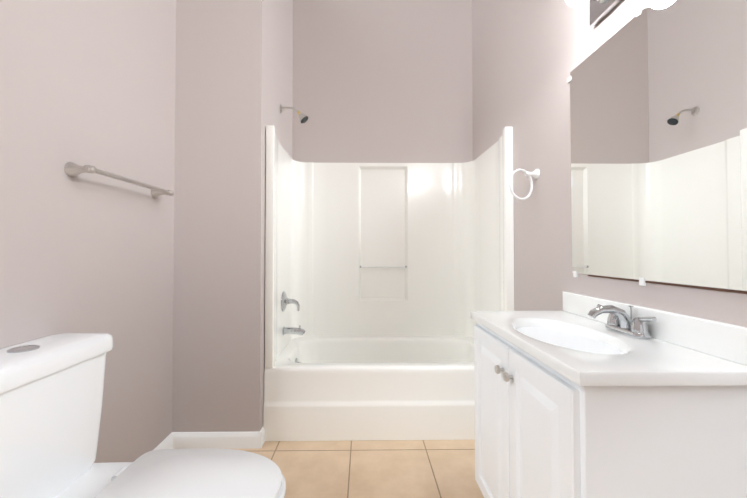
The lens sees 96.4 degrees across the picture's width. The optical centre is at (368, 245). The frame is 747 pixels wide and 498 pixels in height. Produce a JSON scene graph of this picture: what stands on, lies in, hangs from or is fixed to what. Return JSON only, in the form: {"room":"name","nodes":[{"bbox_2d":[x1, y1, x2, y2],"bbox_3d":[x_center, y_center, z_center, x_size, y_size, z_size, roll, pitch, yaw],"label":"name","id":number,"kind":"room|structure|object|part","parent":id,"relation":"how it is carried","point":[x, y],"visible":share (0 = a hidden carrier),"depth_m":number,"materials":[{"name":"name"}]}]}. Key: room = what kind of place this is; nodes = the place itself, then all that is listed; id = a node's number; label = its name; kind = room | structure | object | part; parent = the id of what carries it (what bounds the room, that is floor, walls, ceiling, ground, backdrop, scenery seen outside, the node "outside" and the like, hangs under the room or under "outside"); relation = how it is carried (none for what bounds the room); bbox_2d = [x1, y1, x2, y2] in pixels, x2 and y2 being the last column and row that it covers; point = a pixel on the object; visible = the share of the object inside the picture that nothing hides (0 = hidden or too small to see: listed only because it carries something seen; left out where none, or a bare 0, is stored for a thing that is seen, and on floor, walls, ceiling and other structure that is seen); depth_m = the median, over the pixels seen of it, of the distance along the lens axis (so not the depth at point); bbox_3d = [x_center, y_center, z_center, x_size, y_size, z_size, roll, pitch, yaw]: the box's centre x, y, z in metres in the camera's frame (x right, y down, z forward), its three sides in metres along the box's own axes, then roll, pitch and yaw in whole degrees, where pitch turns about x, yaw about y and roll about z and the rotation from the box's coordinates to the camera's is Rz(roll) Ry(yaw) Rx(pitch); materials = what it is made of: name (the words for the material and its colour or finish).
{"room":"bathroom","nodes":[
{"label":"bathroom","id":0,"kind":"room"},
{"bbox_2d":[0,0,175,462],"bbox_3d":[-1.155,-0.594,-0.342,0.100,3.450,4.800,0,-1,-1],"label":"wall","id":1,"kind":"structure","parent":0,"point":[87,82],"depth_m":1.40,"materials":[{"name":"paint"}]},
{"bbox_2d":[65,162,173,197],"bbox_3d":[-1.083,-0.282,1.514,0.091,0.054,0.560,0,-1,-1],"label":"towel rail","id":2,"kind":"object","parent":1,"relation":"attached to","point":[72,169],"visible":1,"depth_m":1.33,"materials":[{"name":"silver metal"}]},
{"bbox_2d":[154,433,172,449],"bbox_3d":[-1.098,1.086,-0.370,0.013,0.090,4.600,0,-1,-1],"label":"baseboard","id":3,"kind":"structure","parent":1,"relation":"attached to","point":[166,442],"depth_m":1.86,"materials":[{"name":"white"}]},
{"bbox_2d":[172,0,266,431],"bbox_3d":[-0.884,-0.554,2.011,0.505,3.450,0.100,0,-1,-1],"label":"wall","id":4,"kind":"structure","parent":0,"point":[219,230],"depth_m":1.96,"materials":[{"name":"paint"}]},
{"bbox_2d":[172,431,261,448],"bbox_3d":[-0.876,1.125,1.926,0.518,0.090,0.013,0,-1,-1],"label":"baseboard return","id":5,"kind":"object","parent":4,"relation":"attached to","point":[216,440],"visible":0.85,"depth_m":1.92,"materials":[{"name":"white wood"}]},
{"bbox_2d":[259,427,264,447],"bbox_3d":[-0.624,1.126,1.957,0.013,0.090,0.068,0,-1,-1],"label":"baseboard","id":6,"kind":"structure","parent":4,"relation":"attached to","point":[263,436],"depth_m":1.96,"materials":[{"name":"white wood"}]},
{"bbox_2d":[266,0,292,158],"bbox_3d":[-0.687,-0.546,2.489,0.100,3.450,0.850,0,-1,-1],"label":"wall","id":7,"kind":"structure","parent":0,"point":[279,52],"depth_m":2.42,"materials":[{"name":"paint"}]},
{"bbox_2d":[234,440,483,497],"bbox_3d":[-0.093,1.189,0.067,2.235,0.100,5.650,0,-1,-1],"label":"floor","id":8,"kind":"structure","parent":0,"point":[387,469],"depth_m":1.75,"materials":[{"name":"tile"}]},
{"bbox_2d":[0,333,285,497],"bbox_3d":[-0.682,0.726,0.972,0.872,0.855,0.458,0,-1,-1],"label":"toilet","id":9,"kind":"object","parent":8,"relation":"on","point":[51,393],"visible":1,"depth_m":0.99,"materials":[{"name":"white ceramic"}]},
{"bbox_3d":[-1.011,0.559,0.971,0.198,0.380,0.430,0,-1,-1],"label":"tank","id":10,"kind":"part","parent":9,"relation":"part of","materials":[{"name":"white ceramic"}]},
{"bbox_3d":[-1.007,0.337,0.974,0.222,0.064,0.458,0,-1,-1],"label":"tank lid","id":11,"kind":"part","parent":9,"relation":"part of","materials":[{"name":"white ceramic"}]},
{"bbox_3d":[-0.669,0.950,0.969,0.828,0.408,0.372,0,-1,-1],"label":"bowl","id":12,"kind":"part","parent":9,"relation":"part of","materials":[{"name":"white ceramic"}]},
{"bbox_3d":[-0.511,0.710,0.975,0.507,0.022,0.368,0,-1,-1],"label":"seat lid","id":13,"kind":"part","parent":9,"relation":"part of","materials":[{"name":"white plastic"}]},
{"bbox_3d":[-0.504,0.733,0.974,0.517,0.022,0.380,0,-1,-1],"label":"seat","id":14,"kind":"part","parent":9,"relation":"part of","materials":[{"name":"white plastic"}]},
{"bbox_2d":[263,104,513,440],"bbox_3d":[0.127,0.078,2.416,1.525,2.199,0.788,0,-1,-1],"label":"tub surround","id":15,"kind":"object","parent":8,"relation":"on","point":[383,281],"visible":0.94,"depth_m":2.68,"materials":[{"name":"white plastic"}]},
{"bbox_3d":[-0.568,-0.990,2.423,0.135,0.064,0.060,0,-1,-1],"label":"shower arm wallmount","id":16,"kind":"part","parent":15,"relation":"part of","materials":[{"name":"silver metal"}]},
{"bbox_2d":[281,291,299,311],"bbox_3d":[-0.551,0.403,2.400,0.118,0.148,0.148,0,-1,-1],"label":"handle","id":17,"kind":"object","parent":15,"relation":"in","point":[284,300],"depth_m":2.38,"materials":[{"name":"silver metal"}]},
{"bbox_2d":[282,325,304,335],"bbox_3d":[-0.530,0.611,2.396,0.160,0.073,0.060,0,-1,-1],"label":"tub spout","id":18,"kind":"object","parent":15,"relation":"in","point":[285,330],"depth_m":2.38,"materials":[{"name":"silver metal"}]},
{"bbox_2d":[470,291,746,497],"bbox_3d":[0.675,0.677,1.125,0.466,0.959,0.768,0,-1,-1],"label":"bathroom vanity","id":19,"kind":"object","parent":8,"relation":"on","point":[581,396],"visible":1,"depth_m":0.82,"materials":[{"name":"painted wood"},{"name":"cultured marble"},{"name":"brushed nickel"}]},
{"bbox_3d":[0.478,0.687,1.299,0.018,0.675,0.343,0,-1,-1],"label":"door","id":20,"kind":"part","parent":19,"relation":"part of","materials":[{"name":"white wood"}]},
{"bbox_3d":[0.483,0.681,0.948,0.018,0.675,0.343,0,-1,-1],"label":"door","id":21,"kind":"part","parent":19,"relation":"part of","materials":[{"name":"white wood"}]},
{"bbox_2d":[587,304,656,338],"bbox_3d":[0.800,0.243,1.100,0.154,0.092,0.237,0,-1,-1],"label":"faucet","id":22,"kind":"object","parent":19,"relation":"on","point":[624,321],"depth_m":1.09,"materials":[{"name":"silver metal"}]},
{"bbox_2d":[292,0,472,162],"bbox_3d":[0.123,-0.539,2.874,1.530,3.450,0.100,0,-1,-1],"label":"wall","id":23,"kind":"structure","parent":0,"point":[382,81],"depth_m":2.84,"materials":[{"name":"paint"}]},
{"bbox_2d":[472,0,746,326],"bbox_3d":[0.974,-0.586,0.111,0.100,3.450,5.650,0,-1,-1],"label":"wall","id":24,"kind":"structure","parent":0,"point":[528,56],"depth_m":1.72,"materials":[{"name":"paint"}]},
{"bbox_2d":[509,169,539,199],"bbox_3d":[0.815,-0.323,1.767,0.173,0.170,0.080,0,-1,-1],"label":"towel ring","id":25,"kind":"object","parent":24,"relation":"attached to","point":[535,174],"visible":1,"depth_m":1.76,"materials":[{"name":"white plastic"}]},
{"bbox_3d":[0.870,-0.381,1.781,0.063,0.054,0.054,0,-1,-1],"label":"towel ring post","id":26,"kind":"part","parent":25,"relation":"part of","materials":[{"name":"white plastic"}]},
{"bbox_2d":[566,0,621,25],"bbox_3d":[0.825,-0.933,0.900,0.176,0.110,0.860,0,-1,-1],"label":"sconce","id":27,"kind":"object","parent":24,"relation":"attached to","point":[600,11],"visible":1,"depth_m":1.25,"materials":[{"name":"silver metal"}]},
{"bbox_2d":[562,291,746,365],"bbox_3d":[0.897,0.247,1.135,0.022,0.089,0.768,0,-1,-1],"label":"backsplash","id":28,"kind":"structure","parent":24,"relation":"attached to","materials":[{"name":"white stone"}]},
{"bbox_2d":[567,0,746,293],"bbox_3d":[0.908,-0.334,0.951,0.008,0.931,1.101,0,-1,-1],"label":"mirror","id":29,"kind":"object","parent":24,"relation":"attached to","point":[658,101],"visible":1,"depth_m":1.02,"materials":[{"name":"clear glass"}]}
]}

